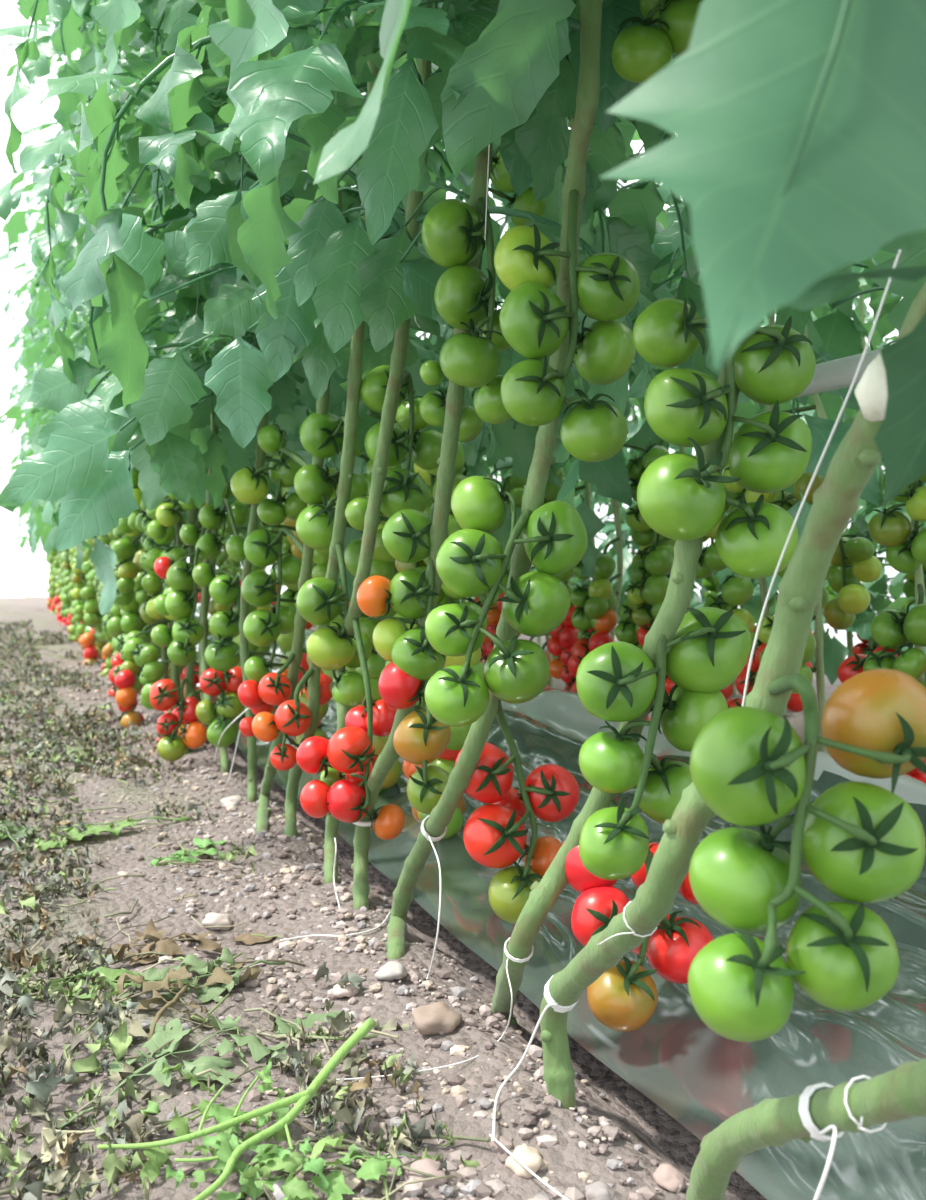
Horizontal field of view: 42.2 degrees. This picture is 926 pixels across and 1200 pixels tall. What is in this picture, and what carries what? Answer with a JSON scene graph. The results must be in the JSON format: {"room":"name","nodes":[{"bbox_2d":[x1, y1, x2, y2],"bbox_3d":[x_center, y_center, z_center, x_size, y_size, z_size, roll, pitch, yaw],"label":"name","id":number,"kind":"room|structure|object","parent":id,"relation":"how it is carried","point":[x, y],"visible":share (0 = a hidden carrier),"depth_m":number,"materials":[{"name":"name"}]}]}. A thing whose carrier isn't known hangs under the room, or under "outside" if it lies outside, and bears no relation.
{"room":"greenhouse","nodes":[
{"label":"greenhouse","id":0,"kind":"room"},
{"bbox_2d":[0,567,286,597],"bbox_3d":[-12.794,-0.642,34.291,12.000,0.170,46.800,-1,2,-20],"label":"path","id":1,"kind":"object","parent":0,"point":[15,582],"visible":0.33,"depth_m":24.95,"materials":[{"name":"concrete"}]},
{"bbox_2d":[0,596,841,1199],"bbox_3d":[-1.766,0.241,7.536,5.550,0.074,16.530,-1,2,-20],"label":"floor","id":2,"kind":"structure","parent":0,"point":[663,1138],"depth_m":1.37,"materials":[{"name":"soil"}]},
{"bbox_2d":[0,820,37,857],"bbox_3d":[-0.860,0.416,2.172,0.170,0.037,0.332,-1,2,-20],"label":"leaf","id":3,"kind":"object","parent":2,"relation":"on","point":[15,830],"visible":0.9,"depth_m":2.15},
{"bbox_2d":[2,326,58,612],"bbox_3d":[-3.611,-1.145,10.907,0.866,2.632,0.931,2,3,41],"label":"plant","id":4,"kind":"object","parent":2,"relation":"on","point":[14,387],"visible":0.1,"depth_m":10.80,"materials":[{"name":"green plant"}]},
{"bbox_2d":[8,357,53,608],"bbox_3d":[-3.880,-1.121,11.691,0.868,2.557,0.915,0,2,5],"label":"plant","id":5,"kind":"object","parent":2,"relation":"on","point":[23,435],"visible":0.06,"depth_m":11.44,"materials":[{"name":"green plant"}]},
{"bbox_2d":[8,383,55,597],"bbox_3d":[-3.779,-1.050,11.374,0.990,2.362,0.930,-1,2,-20],"label":"plant","id":6,"kind":"object","parent":2,"relation":"on","point":[22,456],"visible":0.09,"depth_m":11.27,"materials":[{"name":"green plant"}]},
{"bbox_2d":[10,345,60,613],"bbox_3d":[-3.439,-1.094,10.493,0.972,2.526,0.871,-1,2,-20],"label":"plant","id":7,"kind":"object","parent":2,"relation":"on","point":[54,554],"visible":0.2,"depth_m":10.43,"materials":[{"name":"green plant"}]},
{"bbox_2d":[10,340,61,614],"bbox_3d":[-3.284,-1.107,10.090,1.010,2.644,0.960,2,3,38],"label":"plant","id":8,"kind":"object","parent":2,"relation":"on","point":[47,549],"visible":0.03,"depth_m":9.96,"materials":[{"name":"green plant"}]},
{"bbox_2d":[6,331,67,625],"bbox_3d":[-2.903,-0.986,9.025,0.982,2.440,0.876,-1,2,-20],"label":"plant","id":9,"kind":"object","parent":2,"relation":"on","point":[23,419],"visible":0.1,"depth_m":8.98,"materials":[{"name":"green plant"}]},
{"bbox_2d":[13,354,61,595],"bbox_3d":[-3.175,-1.038,9.700,0.847,2.445,0.912,-1,2,-20],"label":"plant","id":10,"kind":"object","parent":2,"relation":"on","point":[58,591],"visible":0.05,"depth_m":9.61,"materials":[{"name":"green plant"}]},
{"bbox_2d":[19,363,56,595],"bbox_3d":[-4.008,-1.155,12.063,0.915,2.513,0.911,0,2,-8],"label":"plant","id":11,"kind":"object","parent":2,"relation":"on","point":[24,538],"visible":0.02,"depth_m":12.12,"materials":[{"name":"green plant"}]},
{"bbox_2d":[13,310,64,552],"bbox_3d":[-2.577,-0.921,8.136,0.869,2.382,0.930,-1,2,-20],"label":"plant","id":12,"kind":"object","parent":2,"relation":"on","point":[51,536],"visible":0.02,"depth_m":7.92,"materials":[{"name":"green plant"}]},
{"bbox_2d":[16,335,62,621],"bbox_3d":[-2.970,-1.054,9.336,1.013,2.585,0.963,1,2,32],"label":"plant","id":13,"kind":"object","parent":2,"relation":"on","point":[59,617],"visible":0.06,"depth_m":9.28,"materials":[{"name":"green plant"}]},
{"bbox_2d":[7,251,71,617],"bbox_3d":[-2.423,-0.991,7.730,0.866,2.545,0.912,2,3,37],"label":"plant","id":14,"kind":"object","parent":2,"relation":"on","point":[64,613],"visible":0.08,"depth_m":7.69,"materials":[{"name":"green plant"}]},
{"bbox_2d":[3,263,77,641],"bbox_3d":[-2.221,-0.918,7.142,0.947,2.372,0.992,-1,2,-20],"label":"plant","id":15,"kind":"object","parent":2,"relation":"on","point":[71,629],"visible":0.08,"depth_m":7.03,"materials":[{"name":"green plant"}]},
{"bbox_2d":[12,257,71,612],"bbox_3d":[-2.360,-0.910,7.458,0.813,2.450,0.949,-1,2,-20],"label":"plant","id":16,"kind":"object","parent":2,"relation":"on","point":[66,601],"visible":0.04,"depth_m":7.41,"materials":[{"name":"green plant"}]},
{"bbox_2d":[0,208,86,649],"bbox_3d":[-1.950,-0.940,6.600,0.921,2.455,0.896,2,3,43],"label":"plant","id":17,"kind":"object","parent":2,"relation":"on","point":[77,612],"visible":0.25,"depth_m":6.48,"materials":[{"name":"green plant"}]},
{"bbox_2d":[7,296,87,624],"bbox_3d":[-2.093,-0.863,6.925,0.890,2.332,0.850,1,2,21],"label":"plant","id":18,"kind":"object","parent":2,"relation":"on","point":[16,466],"visible":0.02,"depth_m":6.84,"materials":[{"name":"green plant"}]},
{"bbox_2d":[13,212,88,648],"bbox_3d":[-1.863,-0.970,6.322,0.828,2.670,0.832,0,2,-4],"label":"plant","id":19,"kind":"object","parent":2,"relation":"on","point":[84,559],"visible":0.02,"depth_m":6.09,"materials":[{"name":"green plant"}]},
{"bbox_2d":[15,740,95,765],"bbox_3d":[-1.022,0.381,3.005,0.203,0.051,0.341,-1,2,-20],"label":"leaf","id":20,"kind":"object","parent":2,"relation":"on","point":[72,750],"visible":0.47,"depth_m":2.99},
{"bbox_2d":[15,137,105,641],"bbox_3d":[-1.536,-0.923,5.505,0.947,2.591,0.949,-1,2,-20],"label":"plant","id":21,"kind":"object","parent":2,"relation":"on","point":[93,617],"visible":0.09,"depth_m":5.42,"materials":[{"name":"green plant"}]},
{"bbox_2d":[6,154,170,675],"bbox_3d":[-1.272,-0.884,4.728,0.979,2.504,0.996,-1,2,-20],"label":"plant","id":22,"kind":"object","parent":2,"relation":"on","point":[16,225],"visible":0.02,"depth_m":4.62,"materials":[{"name":"green plant"}]},
{"bbox_2d":[0,157,181,667],"bbox_3d":[-1.366,-0.832,4.946,1.033,2.443,0.850,-1,2,-20],"label":"plant","id":23,"kind":"object","parent":2,"relation":"on","point":[31,321],"visible":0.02,"depth_m":4.74,"materials":[{"name":"green plant"}]},
{"bbox_2d":[0,816,190,850],"bbox_3d":[-0.710,0.424,2.214,0.380,0.030,0.162,-2,3,-40],"label":"leaf","id":24,"kind":"object","parent":2,"relation":"on","point":[128,822],"visible":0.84,"depth_m":2.19,"materials":[{"name":"plant"}]},
{"bbox_2d":[25,192,171,665],"bbox_3d":[-1.694,-0.876,5.778,0.911,2.427,1.011,-1,2,-20],"label":"plant","id":25,"kind":"object","parent":2,"relation":"on","point":[87,640],"visible":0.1,"depth_m":5.72,"materials":[{"name":"green plant"}]},
{"bbox_2d":[20,189,188,676],"bbox_3d":[-1.458,-0.804,5.176,0.857,2.354,0.898,1,2,29],"label":"plant","id":26,"kind":"object","parent":2,"relation":"on","point":[40,312],"visible":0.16,"depth_m":5.12,"materials":[{"name":"green plant"}]},
{"bbox_2d":[29,191,200,658],"bbox_3d":[-1.757,-0.899,6.067,0.900,2.414,0.903,-1,2,-33],"label":"plant","id":27,"kind":"object","parent":2,"relation":"on","point":[86,566],"visible":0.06,"depth_m":6.05,"materials":[{"name":"green plant"}]},
{"bbox_2d":[48,172,188,696],"bbox_3d":[-1.143,-0.836,4.533,0.848,2.415,0.888,0,2,0],"label":"plant","id":28,"kind":"object","parent":2,"relation":"on","point":[116,660],"visible":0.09,"depth_m":4.44,"materials":[{"name":"green plant"}]},
{"bbox_2d":[26,43,219,702],"bbox_3d":[-1.014,-0.794,3.855,0.934,2.414,0.775,1,2,20],"label":"plant","id":29,"kind":"object","parent":2,"relation":"on","point":[131,624],"visible":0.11,"depth_m":3.82,"materials":[{"name":"green plant"}]},
{"bbox_2d":[46,966,199,999],"bbox_3d":[-0.450,0.456,1.418,0.285,0.045,0.148,1,3,34],"label":"leaf","id":30,"kind":"object","parent":2,"relation":"on","point":[111,975],"visible":0.43,"depth_m":1.41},
{"bbox_2d":[0,40,249,674],"bbox_3d":[-1.167,-0.822,4.271,1.044,2.390,0.956,-1,2,-20],"label":"plant","id":31,"kind":"object","parent":2,"relation":"on","point":[114,630],"visible":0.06,"depth_m":4.09,"materials":[{"name":"green plant"}]},
{"bbox_2d":[0,22,275,698],"bbox_3d":[-1.075,-0.779,4.045,0.864,2.415,1.138,1,2,18],"label":"plant","id":32,"kind":"object","parent":2,"relation":"on","point":[21,31],"visible":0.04,"depth_m":3.96,"materials":[{"name":"green plant"}]},
{"bbox_2d":[21,0,255,727],"bbox_3d":[-0.811,-0.797,3.585,0.922,2.402,0.900,-1,2,-17],"label":"plant","id":33,"kind":"object","parent":2,"relation":"on","point":[127,682],"visible":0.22,"depth_m":3.57,"materials":[{"name":"green plant"}]},
{"bbox_2d":[6,0,302,743],"bbox_3d":[-0.805,-0.770,3.345,0.754,2.408,0.793,2,3,40],"label":"plant","id":34,"kind":"object","parent":2,"relation":"on","point":[146,655],"visible":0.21,"depth_m":3.34,"materials":[{"name":"green plant"}]},
{"bbox_2d":[60,918,288,971],"bbox_3d":[-0.374,0.452,1.597,0.313,0.037,0.150,-1,2,-20],"label":"leaf","id":35,"kind":"object","parent":2,"relation":"on","point":[168,946],"visible":0.8,"depth_m":1.56,"materials":[{"name":"plant"}]},
{"bbox_2d":[144,837,225,866],"bbox_3d":[-0.465,0.431,2.041,0.095,0.036,0.229,1,2,31],"label":"leaf","id":36,"kind":"object","parent":2,"relation":"on","point":[203,843],"visible":0.84,"depth_m":2.05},
{"bbox_2d":[38,0,336,753],"bbox_3d":[-0.655,-0.817,3.233,0.924,2.457,1.150,-1,2,-20],"label":"plant","id":37,"kind":"object","parent":2,"relation":"on","point":[153,548],"visible":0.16,"depth_m":3.16,"materials":[{"name":"green plant"}]},
{"bbox_2d":[116,963,260,1040],"bbox_3d":[-0.316,0.444,1.383,0.135,0.056,0.320,1,2,20],"label":"leaf","id":38,"kind":"object","parent":2,"relation":"on","point":[219,975],"visible":0.86,"depth_m":1.35,"materials":[{"name":"plant"}]},
{"bbox_2d":[58,1011,345,1128],"bbox_3d":[-0.257,0.455,1.220,0.157,0.041,0.335,1,2,22],"label":"leaf","id":39,"kind":"object","parent":2,"relation":"on","point":[162,1035],"visible":0.89,"depth_m":1.20,"materials":[{"name":"plant"}]},
{"bbox_2d":[197,548,232,602],"bbox_3d":[-1.630,-0.551,7.889,0.911,1.584,0.691,-1,2,-20],"label":"plant","id":40,"kind":"object","parent":2,"relation":"on","point":[227,560],"visible":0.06,"depth_m":7.92,"materials":[{"name":"green plant"}]},
{"bbox_2d":[202,912,231,929],"bbox_3d":[-0.347,0.455,1.695,0.042,0.024,0.043,0,2,-6],"label":"stone","id":41,"kind":"object","parent":2,"relation":"on","point":[211,919],"visible":0.97,"depth_m":1.68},
{"bbox_2d":[216,524,240,575],"bbox_3d":[-1.412,-0.524,7.456,0.755,1.561,0.654,-1,3,-34],"label":"plant","id":42,"kind":"object","parent":2,"relation":"on","point":[220,563],"visible":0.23,"depth_m":7.42,"materials":[{"name":"green plant"}]},
{"bbox_2d":[213,708,249,763],"bbox_3d":[-0.516,0.303,2.620,0.020,0.202,0.552,-1,2,-19],"label":"twine","id":43,"kind":"object","parent":2,"relation":"on","point":[243,712],"visible":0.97,"depth_m":2.54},
{"bbox_2d":[221,795,242,807],"bbox_3d":[-0.471,0.415,2.461,0.050,0.028,0.050,-1,2,-20],"label":"stone","id":44,"kind":"object","parent":2,"relation":"on","point":[234,800],"visible":0.79,"depth_m":2.45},
{"bbox_2d":[0,0,470,772],"bbox_3d":[-0.561,-0.738,2.828,1.119,2.332,1.138,-1,2,-20],"label":"plant","id":45,"kind":"object","parent":2,"relation":"on","point":[51,389],"visible":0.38,"depth_m":2.86,"materials":[{"name":"green plant"}]},
{"bbox_2d":[97,1018,375,1199],"bbox_3d":[-0.199,0.434,1.016,0.206,0.072,0.271,0,2,6],"label":"shoot","id":46,"kind":"object","parent":2,"relation":"on","point":[270,1157],"visible":1,"depth_m":0.98,"materials":[{"name":"green plant"}]},
{"bbox_2d":[0,618,490,1199],"bbox_3d":[-1.952,0.315,4.688,1.185,0.100,9.116,-1,2,-20],"label":"leaf litter","id":47,"kind":"object","parent":2,"relation":"on","point":[50,1178],"visible":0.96,"depth_m":1.30,"materials":[{"name":"plant"}]},
{"bbox_2d":[89,948,284,1013],"bbox_3d":[-0.328,0.437,1.398,0.252,0.035,0.120,-1,2,-20],"label":"leaf","id":48,"kind":"object","parent":47,"relation":"on","point":[207,993],"visible":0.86,"depth_m":1.40,"materials":[{"name":"plant"}]},
{"bbox_2d":[0,0,495,801],"bbox_3d":[-0.391,-0.726,2.480,1.058,2.330,1.288,-1,2,-20],"label":"plant","id":49,"kind":"object","parent":2,"relation":"on","point":[83,462],"visible":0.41,"depth_m":2.28,"materials":[{"name":"green plant"}]},
{"bbox_2d":[228,496,269,609],"bbox_3d":[-1.249,-0.516,7.095,0.736,1.571,0.817,0,2,9],"label":"plant","id":50,"kind":"object","parent":2,"relation":"on","point":[237,567],"visible":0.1,"depth_m":6.97,"materials":[{"name":"green plant"}]},
{"bbox_2d":[225,513,284,611],"bbox_3d":[-0.810,-0.462,5.662,0.729,1.569,0.809,1,2,33],"label":"plant","id":51,"kind":"object","parent":2,"relation":"on","point":[272,573],"visible":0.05,"depth_m":5.68,"materials":[{"name":"green plant"}]},
{"bbox_2d":[0,0,516,836],"bbox_3d":[-0.417,-0.757,2.199,1.167,2.415,1.018,1,2,20],"label":"plant","id":52,"kind":"object","parent":2,"relation":"on","point":[240,380],"visible":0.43,"depth_m":1.90,"materials":[{"name":"green plant"}]},
{"bbox_2d":[251,495,282,572],"bbox_3d":[-0.972,-0.477,6.162,0.795,1.561,0.688,2,3,38],"label":"plant","id":53,"kind":"object","parent":2,"relation":"on","point":[254,568],"visible":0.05,"depth_m":6.07,"materials":[{"name":"green plant"}]},
{"bbox_2d":[267,1179,285,1199],"bbox_3d":[-0.144,0.467,0.947,0.022,0.017,0.028,-1,2,-20],"label":"stone","id":54,"kind":"object","parent":2,"relation":"on","point":[278,1194],"visible":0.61,"depth_m":0.94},
{"bbox_2d":[40,0,566,832],"bbox_3d":[-0.255,-0.685,2.253,1.050,2.273,1.252,0,2,13],"label":"plant","id":55,"kind":"object","parent":2,"relation":"on","point":[171,385],"visible":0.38,"depth_m":2.12,"materials":[{"name":"green plant"}]},
{"bbox_2d":[216,1143,440,1199],"bbox_3d":[-0.102,0.468,0.969,0.196,0.031,0.092,-1,2,-20],"label":"leaf","id":56,"kind":"object","parent":2,"relation":"on","point":[372,1168],"visible":0.84,"depth_m":0.96,"materials":[{"name":"plant"}]},
{"bbox_2d":[280,912,389,940],"bbox_3d":[-0.145,0.443,1.625,0.074,0.011,0.199,2,3,45],"label":"twine","id":57,"kind":"object","parent":2,"relation":"on","point":[380,925],"visible":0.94,"depth_m":1.59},
{"bbox_2d":[333,838,339,908],"bbox_3d":[-0.187,0.403,1.775,0.006,0.062,0.182,0,2,-8],"label":"twine","id":58,"kind":"object","parent":2,"relation":"on","point":[334,838],"visible":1,"depth_m":1.84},
{"bbox_2d":[3,659,689,1199],"bbox_3d":[-1.228,0.393,3.078,1.242,0.073,5.511,-1,2,-20],"label":"gravel","id":59,"kind":"object","parent":2,"relation":"on","point":[476,1188],"visible":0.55,"depth_m":1.33,"materials":[{"name":"gravel"}]},
{"bbox_2d":[332,982,355,997],"bbox_3d":[-0.138,0.455,1.399,0.031,0.018,0.032,-1,2,-20],"label":"stone","id":60,"kind":"object","parent":59,"relation":"on","point":[338,992],"visible":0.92,"depth_m":1.39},
{"bbox_2d":[504,1144,542,1178],"bbox_3d":[0.052,0.475,1.017,0.033,0.026,0.037,-1,2,-20],"label":"stone","id":61,"kind":"object","parent":59,"relation":"on","point":[530,1157],"visible":0.97,"depth_m":1.01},
{"bbox_2d":[60,0,668,882],"bbox_3d":[-0.096,-0.697,1.458,0.880,2.350,1.236,0,2,12],"label":"plant","id":62,"kind":"object","parent":2,"relation":"on","point":[174,107],"visible":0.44,"depth_m":1.60,"materials":[{"name":"green plant"}]},
{"bbox_2d":[328,325,449,468],"bbox_3d":[-0.256,-0.440,4.225,0.781,1.629,0.716,-1,2,-20],"label":"plant","id":63,"kind":"object","parent":2,"relation":"on","point":[442,327],"visible":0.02,"depth_m":3.93,"materials":[{"name":"green plant"}]},
{"bbox_2d":[374,961,406,980],"bbox_3d":[-0.084,0.439,1.416,0.036,0.021,0.034,1,2,20],"label":"stone","id":64,"kind":"object","parent":2,"relation":"on","point":[392,970],"visible":1,"depth_m":1.41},
{"bbox_2d":[302,937,533,1080],"bbox_3d":[-0.040,0.400,1.165,0.226,0.128,0.095,-1,2,-20],"label":"twine","id":65,"kind":"object","parent":2,"relation":"on","point":[508,955],"visible":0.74,"depth_m":1.18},
{"bbox_2d":[401,1158,446,1186],"bbox_3d":[-0.033,0.474,0.989,0.037,0.021,0.036,-1,2,-20],"label":"stone","id":66,"kind":"object","parent":2,"relation":"on","point":[426,1165],"visible":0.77,"depth_m":0.98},
{"bbox_2d":[411,1001,461,1035],"bbox_3d":[-0.028,0.452,1.290,0.055,0.032,0.054,-1,2,-20],"label":"stone","id":67,"kind":"object","parent":2,"relation":"on","point":[431,1018],"visible":1,"depth_m":1.27,"materials":[{"name":"stone"}]},
{"bbox_2d":[365,304,511,477],"bbox_3d":[-0.186,-0.443,4.005,0.806,1.652,0.726,1,2,31],"label":"plant","id":68,"kind":"object","parent":2,"relation":"on","point":[500,463],"visible":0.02,"depth_m":3.87,"materials":[{"name":"green plant"}]},
{"bbox_2d":[330,203,576,602],"bbox_3d":[0.011,-0.379,3.515,0.687,1.561,0.794,2,3,40],"label":"plant","id":69,"kind":"object","parent":2,"relation":"on","point":[449,331],"visible":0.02,"depth_m":3.49,"materials":[{"name":"green plant"}]},
{"bbox_2d":[190,0,717,909],"bbox_3d":[0.026,-0.557,1.429,0.800,2.071,1.059,0,2,13],"label":"plant","id":70,"kind":"object","parent":2,"relation":"on","point":[383,283],"visible":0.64,"depth_m":1.47,"materials":[{"name":"green plant"}]},
{"bbox_2d":[364,324,564,661],"bbox_3d":[-0.028,-0.394,3.760,0.726,1.571,0.898,-1,2,-20],"label":"plant","id":71,"kind":"object","parent":2,"relation":"on","point":[485,657],"visible":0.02,"depth_m":3.56,"materials":[{"name":"green plant"}]},
{"bbox_2d":[237,0,702,958],"bbox_3d":[0.114,-0.519,1.091,0.868,2.022,1.058,0,2,-11],"label":"plant","id":72,"kind":"object","parent":2,"relation":"on","point":[613,50],"visible":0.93,"depth_m":1.27,"materials":[{"name":"green plant"}]},
{"bbox_2d":[419,815,446,981],"bbox_3d":[-0.038,0.359,1.429,0.032,0.189,0.104,0,2,4],"label":"twine","id":73,"kind":"object","parent":72,"relation":"attached to","point":[429,838],"visible":0.88,"depth_m":1.42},
{"bbox_2d":[484,144,489,239],"bbox_3d":[0.033,-0.679,1.306,0.004,0.558,0.046,-1,2,-27],"label":"twine","id":74,"kind":"object","parent":72,"relation":"attached to","point":[489,144],"visible":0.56,"depth_m":1.33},
{"bbox_2d":[409,296,645,663],"bbox_3d":[0.144,-0.373,3.334,0.770,1.561,0.666,0,2,3],"label":"plant","id":75,"kind":"object","parent":2,"relation":"on","point":[412,333],"visible":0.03,"depth_m":3.31,"materials":[{"name":"green plant"}]},
{"bbox_2d":[489,1134,568,1199],"bbox_3d":[0.062,0.470,0.980,0.006,0.002,0.160,-1,2,-30],"label":"twine","id":76,"kind":"object","parent":2,"relation":"on","point":[490,1135],"visible":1,"depth_m":0.99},
{"bbox_2d":[158,602,925,1199],"bbox_3d":[-1.700,0.124,6.949,0.630,0.218,13.692,-1,2,-20],"label":"film","id":77,"kind":"object","parent":2,"relation":"on","point":[702,1078],"visible":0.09,"depth_m":1.18,"materials":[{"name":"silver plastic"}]},
{"bbox_2d":[428,129,671,687],"bbox_3d":[0.264,-0.401,3.045,0.715,1.639,0.731,-1,2,-20],"label":"plant","id":78,"kind":"object","parent":2,"relation":"on","point":[515,486],"visible":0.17,"depth_m":3.04,"materials":[{"name":"green plant"}]},
{"bbox_2d":[434,150,680,688],"bbox_3d":[0.268,-0.359,2.913,0.854,1.565,0.729,-1,2,-20],"label":"plant","id":79,"kind":"object","parent":2,"relation":"on","point":[562,640],"visible":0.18,"depth_m":2.80,"materials":[{"name":"green plant"}]},
{"bbox_2d":[494,473,627,582],"bbox_3d":[0.478,-0.615,5.731,0.921,1.972,0.803,-1,2,-20],"label":"plant","id":80,"kind":"object","parent":2,"relation":"on","point":[577,492],"visible":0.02,"depth_m":5.59,"materials":[{"name":"green plant"}]},
{"bbox_2d":[226,0,925,1110],"bbox_3d":[0.198,-0.316,0.684,0.928,1.641,1.058,-1,2,-20],"label":"plant","id":81,"kind":"object","parent":2,"relation":"on","point":[862,842],"visible":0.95,"depth_m":0.74,"materials":[{"name":"green plant"}]},
{"bbox_2d":[492,976,578,1141],"bbox_3d":[0.058,0.404,1.083,0.095,0.128,0.067,-1,2,-20],"label":"twine","id":82,"kind":"object","parent":81,"relation":"attached to","point":[550,1001],"visible":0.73,"depth_m":1.08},
{"bbox_2d":[598,901,656,944],"bbox_3d":[0.123,0.257,0.937,0.054,0.044,0.030,1,2,33],"label":"twine","id":83,"kind":"object","parent":81,"relation":"attached to","point":[625,907],"visible":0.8,"depth_m":0.92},
{"bbox_2d":[742,250,900,705],"bbox_3d":[0.234,-0.070,0.818,0.020,0.310,0.132,-1,3,-34],"label":"twine","id":84,"kind":"object","parent":81,"relation":"attached to","point":[899,251],"visible":0.98,"depth_m":0.80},
{"bbox_2d":[525,398,635,621],"bbox_3d":[0.569,-0.598,5.313,0.803,1.975,0.922,-1,2,-20],"label":"plant","id":85,"kind":"object","parent":2,"relation":"on","point":[610,501],"visible":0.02,"depth_m":5.19,"materials":[{"name":"green plant"}]},
{"bbox_2d":[585,1180,614,1199],"bbox_3d":[0.110,0.477,0.963,0.025,0.017,0.025,-1,2,-20],"label":"stone","id":86,"kind":"object","parent":2,"relation":"on","point":[599,1190],"visible":1,"depth_m":0.96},
{"bbox_2d":[322,0,925,1031],"bbox_3d":[0.278,-0.347,1.054,0.954,1.683,0.840,-1,2,-23],"label":"plant","id":87,"kind":"object","parent":2,"relation":"on","point":[682,497],"visible":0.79,"depth_m":1.08,"materials":[{"name":"green plant"}]},
{"bbox_2d":[551,383,705,659],"bbox_3d":[0.714,-0.616,5.055,0.939,1.922,0.797,0,2,-2],"label":"plant","id":88,"kind":"object","parent":2,"relation":"on","point":[610,534],"visible":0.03,"depth_m":4.84,"materials":[{"name":"green plant"}]},
{"bbox_2d":[496,126,762,692],"bbox_3d":[0.353,-0.390,2.668,0.691,1.644,0.922,-1,2,-20],"label":"plant","id":89,"kind":"object","parent":2,"relation":"on","point":[595,617],"visible":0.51,"depth_m":2.53,"materials":[{"name":"green plant"}]},
{"bbox_2d":[652,1163,686,1192],"bbox_3d":[0.169,0.476,0.987,0.024,0.020,0.030,-1,2,-20],"label":"stone","id":90,"kind":"object","parent":2,"relation":"on","point":[666,1176],"visible":1,"depth_m":0.98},
{"bbox_2d":[594,317,775,603],"bbox_3d":[0.885,-0.574,4.646,0.845,1.976,0.978,-1,2,-20],"label":"plant","id":91,"kind":"object","parent":2,"relation":"on","point":[633,429],"visible":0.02,"depth_m":4.61,"materials":[{"name":"green plant"}]},
{"bbox_2d":[508,117,883,719],"bbox_3d":[0.456,-0.354,2.428,0.799,1.590,0.691,0,2,8],"label":"plant","id":92,"kind":"object","parent":2,"relation":"on","point":[645,596],"visible":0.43,"depth_m":2.38,"materials":[{"name":"green plant"}]},
{"bbox_2d":[567,60,894,711],"bbox_3d":[0.553,-0.352,2.232,0.743,1.600,0.643,0,2,-9],"label":"plant","id":93,"kind":"object","parent":2,"relation":"on","point":[737,590],"visible":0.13,"depth_m":2.17,"materials":[{"name":"green plant"}]},
{"bbox_2d":[626,318,838,694],"bbox_3d":[1.017,-0.593,4.394,0.996,1.923,0.852,-1,2,-20],"label":"plant","id":94,"kind":"object","parent":2,"relation":"on","point":[710,583],"visible":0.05,"depth_m":4.35,"materials":[{"name":"green plant"}]},
{"bbox_2d":[593,54,901,751],"bbox_3d":[0.598,-0.331,2.018,0.695,1.573,0.924,-1,2,-20],"label":"plant","id":95,"kind":"object","parent":2,"relation":"on","point":[853,561],"visible":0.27,"depth_m":2.03,"materials":[{"name":"green plant"}]},
{"bbox_2d":[599,0,925,1199],"bbox_3d":[0.275,-0.292,0.437,0.960,1.615,0.918,-1,2,-20],"label":"plant","id":96,"kind":"object","parent":2,"relation":"on","point":[796,153],"visible":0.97,"depth_m":0.44,"materials":[{"name":"green plant"}]},
{"bbox_2d":[798,1082,843,1199],"bbox_3d":[0.216,0.333,0.727,0.028,0.070,0.052,1,2,30],"label":"twine","id":97,"kind":"object","parent":96,"relation":"attached to","point":[804,1099],"visible":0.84,"depth_m":0.73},
{"bbox_2d":[844,1075,886,1132],"bbox_3d":[0.235,0.292,0.697,0.030,0.028,0.017,-1,3,-35],"label":"twine","id":98,"kind":"object","parent":96,"relation":"attached to","point":[860,1127],"visible":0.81,"depth_m":0.69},
{"bbox_2d":[669,297,903,654],"bbox_3d":[1.052,-0.578,4.007,0.806,1.921,0.949,0,2,-3],"label":"plant","id":99,"kind":"object","parent":2,"relation":"on","point":[753,605],"visible":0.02,"depth_m":3.91,"materials":[{"name":"green plant"}]},
{"bbox_2d":[674,252,925,782],"bbox_3d":[0.697,-0.346,1.768,0.750,1.622,0.649,1,2,26],"label":"plant","id":100,"kind":"object","parent":2,"relation":"on","point":[893,630],"visible":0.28,"depth_m":1.71,"materials":[{"name":"green plant"}]},
{"bbox_2d":[775,275,827,334],"bbox_3d":[0.784,-0.337,1.570,0.814,1.618,0.704,-1,2,-32],"label":"plant","id":101,"kind":"object","parent":2,"relation":"on","point":[800,318],"visible":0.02,"depth_m":1.45,"materials":[{"name":"green plant"}]},
{"bbox_2d":[732,284,925,684],"bbox_3d":[1.193,-0.568,3.739,0.814,1.921,0.847,-1,2,-20],"label":"plant","id":102,"kind":"object","parent":2,"relation":"on","point":[835,652],"visible":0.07,"depth_m":3.56,"materials":[{"name":"green plant"}]},
{"bbox_2d":[796,349,879,397],"bbox_3d":[0.633,0.090,1.169,0.038,0.774,1.140,-1,2,-20],"label":"pipe","id":103,"kind":"object","parent":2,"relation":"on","point":[838,373],"visible":0.2,"depth_m":1.53,"materials":[{"name":"white paint"}]},
{"bbox_2d":[811,268,925,666],"bbox_3d":[1.346,-0.524,3.308,0.843,1.978,0.943,0,2,-6],"label":"plant","id":104,"kind":"object","parent":2,"relation":"on","point":[861,518],"visible":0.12,"depth_m":3.44,"materials":[{"name":"green plant"}]},
{"bbox_2d":[861,314,925,680],"bbox_3d":[1.441,-0.543,3.075,1.008,1.921,0.856,0,2,0],"label":"plant","id":105,"kind":"object","parent":2,"relation":"on","point":[899,602],"visible":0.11,"depth_m":3.25,"materials":[{"name":"green plant"}]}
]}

